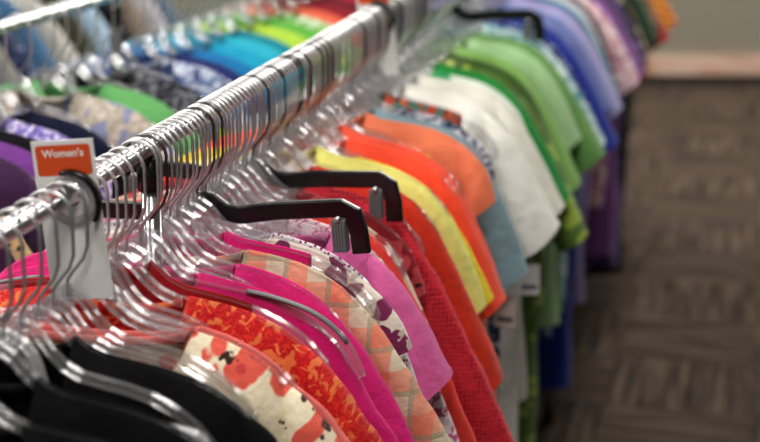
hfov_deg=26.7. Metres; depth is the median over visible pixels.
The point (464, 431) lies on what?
shirt
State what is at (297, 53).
clothes hanger
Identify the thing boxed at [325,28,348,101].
clothes hanger
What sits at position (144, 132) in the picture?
clothes hanger
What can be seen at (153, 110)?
t-shirt
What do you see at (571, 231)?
shirt
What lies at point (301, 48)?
clothes hanger
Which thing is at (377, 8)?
clothes hanger
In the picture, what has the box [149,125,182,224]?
clothes hanger
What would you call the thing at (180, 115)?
clothes hanger
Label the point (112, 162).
clothes hanger
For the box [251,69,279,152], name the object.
clothes hanger
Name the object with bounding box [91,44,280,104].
t-shirt
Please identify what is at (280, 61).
clothes hanger
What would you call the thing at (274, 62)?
clothes hanger
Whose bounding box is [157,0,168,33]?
clothes hanger
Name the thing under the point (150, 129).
clothes hanger
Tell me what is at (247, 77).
clothes hanger
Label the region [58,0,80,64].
clothes hanger
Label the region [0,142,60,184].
t-shirt
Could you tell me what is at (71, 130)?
t-shirt
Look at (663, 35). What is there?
t-shirt
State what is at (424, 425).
shirt
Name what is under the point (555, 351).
t-shirt
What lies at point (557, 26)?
t-shirt
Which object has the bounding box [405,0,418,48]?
clothes hanger
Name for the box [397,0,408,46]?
clothes hanger
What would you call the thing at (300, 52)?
clothes hanger
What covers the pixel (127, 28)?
clothes hanger
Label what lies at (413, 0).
clothes hanger
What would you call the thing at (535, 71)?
t-shirt
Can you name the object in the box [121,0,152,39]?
shirt
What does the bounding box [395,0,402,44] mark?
clothes hanger
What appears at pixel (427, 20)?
clothes hanger
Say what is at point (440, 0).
clothes hanger
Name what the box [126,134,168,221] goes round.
clothes hanger
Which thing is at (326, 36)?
clothes hanger
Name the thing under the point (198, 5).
clothes hanger
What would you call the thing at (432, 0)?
clothes hanger
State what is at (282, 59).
clothes hanger
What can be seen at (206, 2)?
clothes hanger
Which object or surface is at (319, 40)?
clothes hanger
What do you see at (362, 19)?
clothes hanger
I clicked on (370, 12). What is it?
clothes hanger
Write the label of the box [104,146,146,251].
clothes hanger
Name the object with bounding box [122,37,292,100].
t-shirt
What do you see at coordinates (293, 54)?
clothes hanger
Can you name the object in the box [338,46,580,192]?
t-shirt
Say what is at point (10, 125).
shirt
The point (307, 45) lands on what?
clothes hanger
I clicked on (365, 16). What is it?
clothes hanger
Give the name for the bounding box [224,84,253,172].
clothes hanger
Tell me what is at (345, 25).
clothes hanger
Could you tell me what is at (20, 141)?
t-shirt
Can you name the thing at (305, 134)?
t-shirt
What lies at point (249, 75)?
clothes hanger
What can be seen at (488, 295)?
t-shirt
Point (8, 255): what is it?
clothes hanger
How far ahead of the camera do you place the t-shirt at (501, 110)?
3.24 m
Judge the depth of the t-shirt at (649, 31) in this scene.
5.61 m
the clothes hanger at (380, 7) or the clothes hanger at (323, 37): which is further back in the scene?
the clothes hanger at (380, 7)
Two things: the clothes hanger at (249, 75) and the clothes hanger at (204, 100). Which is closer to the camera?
the clothes hanger at (204, 100)
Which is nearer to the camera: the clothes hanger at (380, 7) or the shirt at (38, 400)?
the shirt at (38, 400)
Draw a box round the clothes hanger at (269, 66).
[258,65,286,148]
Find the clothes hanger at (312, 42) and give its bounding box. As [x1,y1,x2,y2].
[304,41,326,117]
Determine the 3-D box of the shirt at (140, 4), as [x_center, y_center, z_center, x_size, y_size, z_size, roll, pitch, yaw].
[-1.087,-0.587,5.640,0.745,0.698,0.082,4,16,13]
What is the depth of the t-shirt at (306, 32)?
4.08 m
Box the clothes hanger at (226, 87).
[220,86,249,175]
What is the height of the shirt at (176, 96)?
0.698 m
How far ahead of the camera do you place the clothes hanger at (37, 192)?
1.71 m
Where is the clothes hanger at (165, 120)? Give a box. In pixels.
[161,119,194,216]
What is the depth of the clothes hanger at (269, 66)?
2.45 m
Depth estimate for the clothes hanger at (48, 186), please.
1.75 m
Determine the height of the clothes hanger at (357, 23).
0.261 m
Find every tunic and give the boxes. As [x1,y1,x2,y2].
[342,52,555,395]
[583,0,636,275]
[583,0,646,269]
[625,0,648,146]
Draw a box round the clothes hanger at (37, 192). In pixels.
[24,189,74,305]
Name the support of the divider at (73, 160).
on the clothes rack at (152, 242)
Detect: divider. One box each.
[30,138,113,300]
[356,0,398,76]
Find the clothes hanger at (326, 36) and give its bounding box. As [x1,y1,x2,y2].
[316,34,338,108]
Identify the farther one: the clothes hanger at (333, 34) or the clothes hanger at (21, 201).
the clothes hanger at (333, 34)
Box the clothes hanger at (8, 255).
[0,234,13,323]
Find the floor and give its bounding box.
[534,85,759,441]
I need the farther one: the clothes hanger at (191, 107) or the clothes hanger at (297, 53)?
the clothes hanger at (297, 53)
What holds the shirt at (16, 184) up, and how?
hanging from the clothes hanger
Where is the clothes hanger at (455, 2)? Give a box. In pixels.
[448,0,457,18]
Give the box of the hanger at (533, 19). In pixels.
[359,0,544,40]
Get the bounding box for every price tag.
[494,289,515,328]
[519,256,539,294]
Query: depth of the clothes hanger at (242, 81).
2.33 m
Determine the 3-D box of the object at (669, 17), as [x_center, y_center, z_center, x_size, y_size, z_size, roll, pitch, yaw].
[0.734,-0.834,6.225,0.841,0.549,0.112,3,16,13]
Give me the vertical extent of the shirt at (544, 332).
0.844 m
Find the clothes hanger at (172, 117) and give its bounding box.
[167,116,198,213]
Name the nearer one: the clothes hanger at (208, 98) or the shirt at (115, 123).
the clothes hanger at (208, 98)
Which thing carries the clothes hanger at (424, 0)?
hanging from the clothes rack at (152, 242)
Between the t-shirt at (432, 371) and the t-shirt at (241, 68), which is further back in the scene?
the t-shirt at (241, 68)
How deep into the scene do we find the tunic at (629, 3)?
5.54 m
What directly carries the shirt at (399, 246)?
hanging from the clothes hanger at (247, 77)
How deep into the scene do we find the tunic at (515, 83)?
3.54 m
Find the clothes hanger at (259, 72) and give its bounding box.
[247,71,276,155]
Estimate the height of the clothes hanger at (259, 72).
0.300 m
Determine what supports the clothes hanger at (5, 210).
hanging from the clothes rack at (152, 242)
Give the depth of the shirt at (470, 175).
2.82 m
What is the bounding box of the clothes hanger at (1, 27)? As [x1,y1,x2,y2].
[0,24,7,74]
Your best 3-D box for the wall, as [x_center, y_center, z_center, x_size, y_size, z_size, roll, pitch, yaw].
[-1.000,-2.377,9.173,12.000,3.200,0.150,0,15,0]
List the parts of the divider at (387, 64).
header panel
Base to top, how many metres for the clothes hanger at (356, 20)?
0.261 m
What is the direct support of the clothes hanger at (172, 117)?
hanging from the clothes rack at (152, 242)
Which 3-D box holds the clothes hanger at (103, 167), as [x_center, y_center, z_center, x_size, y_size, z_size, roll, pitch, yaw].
[-0.326,0.059,1.853,0.340,0.261,0.014,3,16,11]
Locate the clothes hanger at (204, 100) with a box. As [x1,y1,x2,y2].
[192,99,227,191]
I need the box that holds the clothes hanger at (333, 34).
[319,31,342,104]
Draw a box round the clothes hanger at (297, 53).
[286,51,309,130]
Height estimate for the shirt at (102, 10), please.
0.698 m
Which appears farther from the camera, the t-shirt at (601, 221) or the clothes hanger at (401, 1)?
the t-shirt at (601, 221)
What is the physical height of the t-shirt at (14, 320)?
0.693 m
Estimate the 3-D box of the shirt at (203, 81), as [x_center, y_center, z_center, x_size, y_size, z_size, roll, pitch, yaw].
[-0.536,-0.021,3.580,0.780,0.698,0.104,4,16,14]
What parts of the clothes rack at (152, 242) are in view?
rail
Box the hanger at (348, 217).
[72,105,370,253]
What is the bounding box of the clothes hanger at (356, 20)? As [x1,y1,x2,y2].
[345,18,366,88]
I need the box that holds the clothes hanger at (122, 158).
[96,153,135,259]
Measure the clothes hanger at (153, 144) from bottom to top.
0.291 m
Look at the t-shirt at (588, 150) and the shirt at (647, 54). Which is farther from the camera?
the shirt at (647, 54)
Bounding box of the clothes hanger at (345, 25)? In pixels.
[334,24,356,95]
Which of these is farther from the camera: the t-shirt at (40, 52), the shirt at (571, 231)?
the t-shirt at (40, 52)
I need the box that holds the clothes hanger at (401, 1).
[397,0,405,45]
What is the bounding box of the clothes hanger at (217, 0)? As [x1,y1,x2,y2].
[213,0,219,14]
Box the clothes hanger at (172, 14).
[166,0,176,30]
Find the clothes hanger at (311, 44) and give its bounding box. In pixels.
[300,43,324,119]
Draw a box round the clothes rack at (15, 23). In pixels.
[0,0,122,74]
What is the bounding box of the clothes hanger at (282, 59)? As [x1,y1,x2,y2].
[273,58,298,138]
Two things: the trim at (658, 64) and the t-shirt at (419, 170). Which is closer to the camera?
the t-shirt at (419, 170)
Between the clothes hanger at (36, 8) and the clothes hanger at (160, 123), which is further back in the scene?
the clothes hanger at (36, 8)
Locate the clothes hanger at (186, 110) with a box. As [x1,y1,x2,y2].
[179,109,210,204]
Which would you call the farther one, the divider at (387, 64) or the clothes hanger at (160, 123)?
the divider at (387, 64)
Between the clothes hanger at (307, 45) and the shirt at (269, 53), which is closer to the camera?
the clothes hanger at (307, 45)
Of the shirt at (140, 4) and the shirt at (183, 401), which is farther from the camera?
the shirt at (140, 4)
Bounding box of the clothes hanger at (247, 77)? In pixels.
[238,76,265,161]
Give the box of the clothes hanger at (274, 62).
[266,61,292,143]
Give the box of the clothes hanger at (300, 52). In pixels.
[285,50,311,128]
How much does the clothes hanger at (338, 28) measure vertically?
0.299 m
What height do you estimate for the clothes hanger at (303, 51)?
0.295 m
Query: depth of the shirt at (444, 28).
4.01 m
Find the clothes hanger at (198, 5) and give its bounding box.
[191,0,200,22]
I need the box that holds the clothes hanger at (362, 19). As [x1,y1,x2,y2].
[348,16,369,85]
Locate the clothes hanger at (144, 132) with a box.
[131,131,173,210]
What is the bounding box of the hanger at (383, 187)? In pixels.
[112,74,402,221]
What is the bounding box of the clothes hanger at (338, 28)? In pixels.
[329,27,352,99]
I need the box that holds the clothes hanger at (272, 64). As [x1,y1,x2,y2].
[262,63,289,145]
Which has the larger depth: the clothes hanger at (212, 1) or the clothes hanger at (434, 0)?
the clothes hanger at (212, 1)
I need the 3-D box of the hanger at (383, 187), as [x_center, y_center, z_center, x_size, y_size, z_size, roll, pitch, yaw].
[-0.190,-0.115,2.397,0.461,0.212,0.022,4,16,13]
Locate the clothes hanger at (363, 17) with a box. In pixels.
[350,15,371,83]
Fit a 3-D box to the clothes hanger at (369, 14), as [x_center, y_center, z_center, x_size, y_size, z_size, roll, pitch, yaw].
[-0.028,-0.254,3.050,0.520,0.291,0.013,4,16,13]
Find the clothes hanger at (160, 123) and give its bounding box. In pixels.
[156,122,188,220]
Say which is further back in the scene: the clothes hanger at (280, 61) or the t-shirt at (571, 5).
the t-shirt at (571, 5)
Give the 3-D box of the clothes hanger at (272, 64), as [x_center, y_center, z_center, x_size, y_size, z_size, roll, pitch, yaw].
[-0.167,-0.117,2.496,0.340,0.261,0.014,3,16,12]
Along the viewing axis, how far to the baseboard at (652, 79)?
9.48 m
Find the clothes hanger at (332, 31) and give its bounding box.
[323,30,345,103]
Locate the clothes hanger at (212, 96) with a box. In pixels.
[204,95,234,186]
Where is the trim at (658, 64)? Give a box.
[648,55,759,74]
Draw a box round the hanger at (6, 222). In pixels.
[0,218,26,341]
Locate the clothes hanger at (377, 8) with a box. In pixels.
[367,6,386,73]
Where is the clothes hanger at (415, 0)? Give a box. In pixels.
[403,0,416,50]
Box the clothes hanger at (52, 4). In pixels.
[45,3,67,69]
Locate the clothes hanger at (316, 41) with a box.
[303,40,328,115]
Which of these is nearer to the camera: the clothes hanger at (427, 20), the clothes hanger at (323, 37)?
the clothes hanger at (323, 37)
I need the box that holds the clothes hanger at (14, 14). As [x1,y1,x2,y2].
[6,13,31,81]
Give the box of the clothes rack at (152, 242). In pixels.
[0,0,627,424]
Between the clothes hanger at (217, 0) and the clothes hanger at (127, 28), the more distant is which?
the clothes hanger at (217, 0)
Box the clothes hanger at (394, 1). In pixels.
[392,0,400,43]
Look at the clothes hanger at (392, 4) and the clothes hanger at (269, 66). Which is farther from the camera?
the clothes hanger at (392, 4)
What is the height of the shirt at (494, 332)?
0.855 m
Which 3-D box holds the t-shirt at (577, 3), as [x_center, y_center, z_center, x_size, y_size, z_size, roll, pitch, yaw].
[0.377,-0.372,4.852,0.663,0.727,0.101,6,16,14]
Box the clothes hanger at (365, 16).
[354,14,373,82]
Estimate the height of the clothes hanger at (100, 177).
0.293 m
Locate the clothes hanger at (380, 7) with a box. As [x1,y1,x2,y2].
[366,5,388,71]
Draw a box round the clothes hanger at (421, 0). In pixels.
[408,0,421,46]
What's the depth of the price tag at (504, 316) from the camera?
2.97 m
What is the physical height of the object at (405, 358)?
0.703 m
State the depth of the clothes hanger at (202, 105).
2.15 m
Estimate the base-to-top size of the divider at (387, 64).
0.188 m
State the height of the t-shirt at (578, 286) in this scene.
0.902 m
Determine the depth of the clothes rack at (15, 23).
3.23 m
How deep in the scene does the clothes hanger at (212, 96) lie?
2.21 m
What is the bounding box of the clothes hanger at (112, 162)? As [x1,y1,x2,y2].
[96,158,127,254]
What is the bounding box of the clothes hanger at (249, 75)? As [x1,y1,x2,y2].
[240,74,269,158]
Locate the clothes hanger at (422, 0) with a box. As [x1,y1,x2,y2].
[410,0,423,44]
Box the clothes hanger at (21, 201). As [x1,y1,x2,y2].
[9,198,59,316]
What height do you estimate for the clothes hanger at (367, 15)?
0.261 m
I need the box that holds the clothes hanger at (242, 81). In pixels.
[231,80,260,167]
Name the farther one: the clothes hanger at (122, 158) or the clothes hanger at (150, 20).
the clothes hanger at (150, 20)
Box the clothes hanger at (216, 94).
[208,93,238,183]
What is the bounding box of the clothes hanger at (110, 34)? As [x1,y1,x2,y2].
[102,0,113,53]
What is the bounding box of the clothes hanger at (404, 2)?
[402,0,406,36]
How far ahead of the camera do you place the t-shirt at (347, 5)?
4.47 m
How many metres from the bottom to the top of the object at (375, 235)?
0.703 m
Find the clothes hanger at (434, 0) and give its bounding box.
[422,0,434,36]
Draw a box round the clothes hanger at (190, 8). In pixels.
[183,0,194,24]
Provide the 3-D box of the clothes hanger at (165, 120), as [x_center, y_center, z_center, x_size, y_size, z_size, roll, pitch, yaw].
[-0.263,0.009,2.095,0.525,0.300,0.013,3,16,14]
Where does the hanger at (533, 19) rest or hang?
hanging from the clothes rack at (152, 242)
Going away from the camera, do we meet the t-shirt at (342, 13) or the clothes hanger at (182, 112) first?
the clothes hanger at (182, 112)
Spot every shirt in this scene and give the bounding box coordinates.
[0,17,38,78]
[0,46,18,85]
[0,88,179,160]
[0,117,111,199]
[0,157,45,253]
[0,215,32,260]
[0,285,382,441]
[0,323,339,441]
[0,330,277,441]
[9,0,79,65]
[13,259,251,311]
[37,0,97,57]
[51,55,250,130]
[64,0,109,51]
[97,5,133,43]
[105,230,411,357]
[109,244,450,441]
[120,183,425,299]
[120,215,459,441]
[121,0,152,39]
[127,32,301,84]
[132,0,167,32]
[136,198,476,441]
[153,0,181,27]
[163,162,502,390]
[194,9,354,52]
[212,3,359,47]
[250,111,496,399]
[301,57,587,441]
[343,0,381,18]
[403,20,559,61]
[578,0,639,206]
[619,0,647,54]
[624,0,648,57]
[629,0,661,133]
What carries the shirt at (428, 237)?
hanging from the clothes hanger at (274, 62)
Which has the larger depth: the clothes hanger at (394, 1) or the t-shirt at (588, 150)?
the t-shirt at (588, 150)
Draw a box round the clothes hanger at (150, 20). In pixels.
[142,0,153,39]
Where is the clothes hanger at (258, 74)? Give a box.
[246,73,273,157]
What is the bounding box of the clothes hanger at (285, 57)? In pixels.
[277,56,301,136]
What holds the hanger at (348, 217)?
hanging from the clothes rack at (152, 242)
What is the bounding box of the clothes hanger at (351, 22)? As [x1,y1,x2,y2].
[339,21,362,91]
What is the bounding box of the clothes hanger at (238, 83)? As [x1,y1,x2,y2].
[227,82,256,168]
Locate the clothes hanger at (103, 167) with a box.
[96,163,119,247]
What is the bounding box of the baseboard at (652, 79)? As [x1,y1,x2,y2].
[636,75,759,84]
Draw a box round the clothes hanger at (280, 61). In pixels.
[267,60,295,141]
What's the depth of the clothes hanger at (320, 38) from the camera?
2.72 m
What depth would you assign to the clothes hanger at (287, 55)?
2.55 m
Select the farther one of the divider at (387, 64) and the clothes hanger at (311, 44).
the divider at (387, 64)
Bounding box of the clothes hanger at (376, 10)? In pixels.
[365,8,384,74]
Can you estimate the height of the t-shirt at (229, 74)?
0.698 m
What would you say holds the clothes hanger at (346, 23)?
hanging from the clothes rack at (152, 242)
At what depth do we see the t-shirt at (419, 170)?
2.67 m
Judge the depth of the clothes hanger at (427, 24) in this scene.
3.58 m
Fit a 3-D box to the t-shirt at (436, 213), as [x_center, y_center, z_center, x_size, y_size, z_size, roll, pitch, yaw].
[-0.141,0.222,2.676,0.650,0.728,0.094,3,16,13]
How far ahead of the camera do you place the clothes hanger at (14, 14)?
2.99 m
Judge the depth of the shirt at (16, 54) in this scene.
4.56 m
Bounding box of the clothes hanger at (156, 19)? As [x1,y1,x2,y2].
[149,0,160,36]
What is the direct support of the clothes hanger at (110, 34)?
hanging from the clothes rack at (15, 23)
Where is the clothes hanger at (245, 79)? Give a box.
[235,78,263,165]
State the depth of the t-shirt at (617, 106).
4.38 m
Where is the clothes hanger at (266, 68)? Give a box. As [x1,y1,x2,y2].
[257,67,282,150]
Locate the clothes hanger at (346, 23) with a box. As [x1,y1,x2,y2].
[338,22,359,93]
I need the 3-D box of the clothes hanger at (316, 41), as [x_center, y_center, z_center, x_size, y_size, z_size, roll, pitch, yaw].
[-0.113,-0.178,2.718,0.340,0.261,0.013,4,16,15]
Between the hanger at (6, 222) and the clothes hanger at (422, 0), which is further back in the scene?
the clothes hanger at (422, 0)
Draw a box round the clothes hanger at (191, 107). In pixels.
[183,106,215,200]
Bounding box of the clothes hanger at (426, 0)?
[414,0,427,42]
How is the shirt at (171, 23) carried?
hanging from the clothes hanger
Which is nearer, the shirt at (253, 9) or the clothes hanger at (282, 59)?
the clothes hanger at (282, 59)
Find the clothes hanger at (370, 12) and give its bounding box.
[357,10,379,78]
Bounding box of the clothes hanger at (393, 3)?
[392,1,398,42]
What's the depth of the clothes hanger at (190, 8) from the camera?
3.72 m
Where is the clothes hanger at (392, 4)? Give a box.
[392,4,396,38]
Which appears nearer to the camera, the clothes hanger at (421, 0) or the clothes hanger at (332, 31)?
the clothes hanger at (332, 31)
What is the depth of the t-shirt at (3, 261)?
2.44 m
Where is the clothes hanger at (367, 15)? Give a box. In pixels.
[356,13,375,81]
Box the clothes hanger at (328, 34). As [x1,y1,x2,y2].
[318,33,340,107]
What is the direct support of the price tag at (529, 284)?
hanging from the t-shirt at (532, 217)
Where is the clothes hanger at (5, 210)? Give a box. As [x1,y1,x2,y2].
[0,207,43,328]
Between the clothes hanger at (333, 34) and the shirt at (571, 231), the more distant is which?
the shirt at (571, 231)
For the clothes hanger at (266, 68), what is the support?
hanging from the clothes rack at (152, 242)
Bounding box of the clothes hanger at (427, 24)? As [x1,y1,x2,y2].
[425,0,438,34]
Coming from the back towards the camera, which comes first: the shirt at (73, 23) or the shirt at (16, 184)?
the shirt at (73, 23)
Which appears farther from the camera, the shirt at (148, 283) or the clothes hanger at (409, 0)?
the clothes hanger at (409, 0)
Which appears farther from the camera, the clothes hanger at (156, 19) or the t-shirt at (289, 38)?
the t-shirt at (289, 38)
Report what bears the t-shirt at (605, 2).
hanging from the clothes hanger
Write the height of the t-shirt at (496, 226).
0.704 m
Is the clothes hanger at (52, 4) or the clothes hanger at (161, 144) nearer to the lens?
the clothes hanger at (161, 144)
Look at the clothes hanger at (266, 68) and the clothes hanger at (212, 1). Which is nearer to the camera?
the clothes hanger at (266, 68)
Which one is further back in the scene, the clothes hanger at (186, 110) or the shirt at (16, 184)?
the shirt at (16, 184)
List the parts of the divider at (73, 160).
header panel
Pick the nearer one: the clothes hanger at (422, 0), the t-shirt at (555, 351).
the clothes hanger at (422, 0)
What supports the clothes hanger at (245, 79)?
hanging from the clothes rack at (152, 242)
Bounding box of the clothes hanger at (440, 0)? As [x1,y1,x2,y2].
[428,0,441,31]
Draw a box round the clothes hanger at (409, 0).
[398,0,411,54]
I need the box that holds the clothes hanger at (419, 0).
[407,0,420,47]
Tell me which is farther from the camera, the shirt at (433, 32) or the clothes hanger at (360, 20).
the shirt at (433, 32)
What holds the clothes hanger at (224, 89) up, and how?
hanging from the clothes rack at (152, 242)
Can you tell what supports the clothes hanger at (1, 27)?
hanging from the clothes rack at (15, 23)
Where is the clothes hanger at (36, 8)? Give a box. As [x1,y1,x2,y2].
[31,7,55,73]
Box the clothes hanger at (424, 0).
[412,0,425,43]
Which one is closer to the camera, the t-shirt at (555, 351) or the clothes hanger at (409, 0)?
the clothes hanger at (409, 0)
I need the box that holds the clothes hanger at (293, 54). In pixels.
[282,53,307,132]
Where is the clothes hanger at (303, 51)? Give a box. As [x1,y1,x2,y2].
[289,49,313,118]
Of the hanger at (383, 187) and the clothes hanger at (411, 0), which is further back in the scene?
the clothes hanger at (411, 0)
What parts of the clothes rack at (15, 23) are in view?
rail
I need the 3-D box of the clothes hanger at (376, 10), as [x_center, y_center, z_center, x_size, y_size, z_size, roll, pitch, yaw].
[-0.019,-0.283,3.099,0.340,0.261,0.014,3,16,10]
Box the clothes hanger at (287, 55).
[278,54,304,134]
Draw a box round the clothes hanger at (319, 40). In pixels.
[309,38,331,114]
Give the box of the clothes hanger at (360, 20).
[347,17,367,86]
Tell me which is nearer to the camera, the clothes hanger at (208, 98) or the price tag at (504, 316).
the clothes hanger at (208, 98)
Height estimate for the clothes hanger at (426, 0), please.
0.261 m
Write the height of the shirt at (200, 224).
0.715 m
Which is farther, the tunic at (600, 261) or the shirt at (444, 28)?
the tunic at (600, 261)
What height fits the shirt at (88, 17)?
0.698 m
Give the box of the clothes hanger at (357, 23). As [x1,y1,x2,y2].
[343,19,364,89]
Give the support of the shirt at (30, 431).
hanging from the clothes hanger
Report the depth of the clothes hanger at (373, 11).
3.05 m
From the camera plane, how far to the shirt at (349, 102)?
3.04 m
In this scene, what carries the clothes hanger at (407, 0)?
hanging from the clothes rack at (152, 242)
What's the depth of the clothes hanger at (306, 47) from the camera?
2.63 m
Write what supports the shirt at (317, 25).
hanging from the clothes hanger
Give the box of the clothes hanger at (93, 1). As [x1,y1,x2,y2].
[86,0,97,58]
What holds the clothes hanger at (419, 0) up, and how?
hanging from the clothes rack at (152, 242)
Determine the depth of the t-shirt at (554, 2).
4.57 m
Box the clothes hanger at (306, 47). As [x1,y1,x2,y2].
[294,46,318,123]
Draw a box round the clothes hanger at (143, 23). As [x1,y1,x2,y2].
[135,0,146,41]
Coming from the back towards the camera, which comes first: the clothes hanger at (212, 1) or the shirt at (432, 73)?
the clothes hanger at (212, 1)
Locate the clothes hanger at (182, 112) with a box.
[174,111,206,207]
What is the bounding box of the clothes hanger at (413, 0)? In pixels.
[401,0,414,51]
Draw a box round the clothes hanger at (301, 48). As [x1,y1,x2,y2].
[293,47,316,125]
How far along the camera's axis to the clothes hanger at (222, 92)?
2.25 m
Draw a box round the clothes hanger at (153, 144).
[124,137,162,239]
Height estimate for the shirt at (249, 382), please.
0.693 m
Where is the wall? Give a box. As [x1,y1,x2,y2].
[169,0,759,54]
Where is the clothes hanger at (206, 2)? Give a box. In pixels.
[198,0,207,19]
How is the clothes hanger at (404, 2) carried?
hanging from the clothes rack at (152, 242)
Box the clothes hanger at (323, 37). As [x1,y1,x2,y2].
[312,36,335,110]
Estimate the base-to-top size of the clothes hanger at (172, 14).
0.287 m
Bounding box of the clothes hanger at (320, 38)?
[311,37,333,112]
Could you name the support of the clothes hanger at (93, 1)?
hanging from the clothes rack at (15, 23)
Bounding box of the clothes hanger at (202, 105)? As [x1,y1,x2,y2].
[188,103,219,191]
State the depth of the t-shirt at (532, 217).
3.13 m
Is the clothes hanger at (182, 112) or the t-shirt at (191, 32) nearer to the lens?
the clothes hanger at (182, 112)
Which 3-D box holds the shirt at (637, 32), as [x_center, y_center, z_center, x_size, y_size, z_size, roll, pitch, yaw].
[0.526,-0.530,5.420,0.751,0.706,0.110,4,16,15]
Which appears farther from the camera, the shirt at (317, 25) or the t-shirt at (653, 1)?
the t-shirt at (653, 1)
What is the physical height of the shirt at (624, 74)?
0.710 m
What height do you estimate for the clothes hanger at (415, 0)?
0.261 m
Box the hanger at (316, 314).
[0,139,348,344]
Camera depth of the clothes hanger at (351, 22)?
2.91 m
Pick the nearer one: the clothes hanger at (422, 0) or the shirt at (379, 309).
the shirt at (379, 309)
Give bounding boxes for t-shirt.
[0,0,55,72]
[0,79,203,155]
[0,110,128,192]
[0,130,102,199]
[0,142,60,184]
[0,247,15,272]
[0,311,350,441]
[75,50,267,112]
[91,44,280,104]
[104,218,452,400]
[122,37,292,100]
[145,26,308,79]
[162,20,324,64]
[177,15,338,55]
[178,146,493,304]
[195,144,485,313]
[198,119,506,302]
[207,134,504,320]
[228,0,355,19]
[234,104,527,290]
[240,0,379,20]
[280,82,559,441]
[305,72,564,401]
[319,62,570,306]
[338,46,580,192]
[401,32,604,312]
[403,14,618,389]
[410,37,580,326]
[428,1,612,204]
[429,0,620,302]
[431,0,619,93]
[431,0,622,243]
[556,0,607,63]
[568,0,612,70]
[583,0,643,255]
[601,0,644,69]
[627,0,658,144]
[648,0,669,51]
[652,0,667,28]
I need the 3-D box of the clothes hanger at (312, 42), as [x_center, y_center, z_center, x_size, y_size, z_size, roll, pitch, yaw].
[-0.116,-0.162,2.708,0.520,0.287,0.013,4,16,13]
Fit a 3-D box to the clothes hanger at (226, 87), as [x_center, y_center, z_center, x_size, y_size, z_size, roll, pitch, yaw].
[-0.217,-0.052,2.315,0.520,0.291,0.013,3,16,12]
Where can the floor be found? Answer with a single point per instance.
(666, 346)
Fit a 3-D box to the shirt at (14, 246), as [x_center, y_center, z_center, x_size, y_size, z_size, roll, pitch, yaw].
[-0.832,0.238,2.638,0.777,0.698,0.105,5,16,17]
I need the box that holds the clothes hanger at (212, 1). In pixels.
[206,0,213,16]
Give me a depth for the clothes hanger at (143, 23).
3.47 m
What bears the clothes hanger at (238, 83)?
hanging from the clothes rack at (152, 242)
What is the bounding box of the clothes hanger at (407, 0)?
[397,0,409,54]
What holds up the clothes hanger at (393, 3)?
hanging from the clothes rack at (152, 242)
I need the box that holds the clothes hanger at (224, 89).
[217,88,245,177]
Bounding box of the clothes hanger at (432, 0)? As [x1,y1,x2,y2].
[420,0,433,37]
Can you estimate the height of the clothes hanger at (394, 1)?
0.261 m
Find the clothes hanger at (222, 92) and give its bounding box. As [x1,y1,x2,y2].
[211,91,241,180]
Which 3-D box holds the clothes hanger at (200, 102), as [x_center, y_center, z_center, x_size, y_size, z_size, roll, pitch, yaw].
[-0.240,-0.036,2.202,0.340,0.261,0.013,4,16,13]
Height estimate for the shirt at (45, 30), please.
0.698 m
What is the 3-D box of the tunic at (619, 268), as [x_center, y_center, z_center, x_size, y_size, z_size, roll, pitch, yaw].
[0.505,-0.338,5.364,0.744,1.048,0.114,3,16,13]
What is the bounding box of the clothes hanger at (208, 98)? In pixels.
[193,97,230,189]
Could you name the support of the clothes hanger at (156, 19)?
hanging from the clothes rack at (15, 23)
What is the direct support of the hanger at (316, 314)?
hanging from the clothes rack at (152, 242)
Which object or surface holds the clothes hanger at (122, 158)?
hanging from the clothes rack at (152, 242)
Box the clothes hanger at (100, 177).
[97,173,109,240]
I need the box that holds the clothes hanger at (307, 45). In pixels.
[298,44,321,121]
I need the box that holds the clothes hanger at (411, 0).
[399,0,413,52]
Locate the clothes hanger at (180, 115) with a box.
[171,114,203,210]
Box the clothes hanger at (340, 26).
[330,25,353,88]
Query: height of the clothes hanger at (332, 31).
0.261 m
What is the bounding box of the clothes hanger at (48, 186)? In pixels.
[40,181,88,295]
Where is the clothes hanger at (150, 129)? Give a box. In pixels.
[143,128,178,213]
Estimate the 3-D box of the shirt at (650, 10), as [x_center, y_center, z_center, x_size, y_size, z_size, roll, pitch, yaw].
[0.658,-0.671,5.935,0.764,0.711,0.109,3,16,13]
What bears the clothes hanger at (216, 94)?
hanging from the clothes rack at (152, 242)
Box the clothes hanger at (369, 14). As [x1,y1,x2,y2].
[358,12,377,79]
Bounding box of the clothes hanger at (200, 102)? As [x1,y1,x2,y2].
[194,101,223,190]
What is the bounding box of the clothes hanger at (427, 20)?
[417,0,430,39]
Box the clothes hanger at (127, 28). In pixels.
[121,0,130,37]
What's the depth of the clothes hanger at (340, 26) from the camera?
2.84 m
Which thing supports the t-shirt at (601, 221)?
hanging from the clothes hanger
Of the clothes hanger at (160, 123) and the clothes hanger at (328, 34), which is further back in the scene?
the clothes hanger at (328, 34)
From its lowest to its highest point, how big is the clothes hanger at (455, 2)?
0.297 m
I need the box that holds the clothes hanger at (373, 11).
[361,9,382,76]
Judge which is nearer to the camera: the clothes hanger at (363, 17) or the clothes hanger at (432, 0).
the clothes hanger at (363, 17)

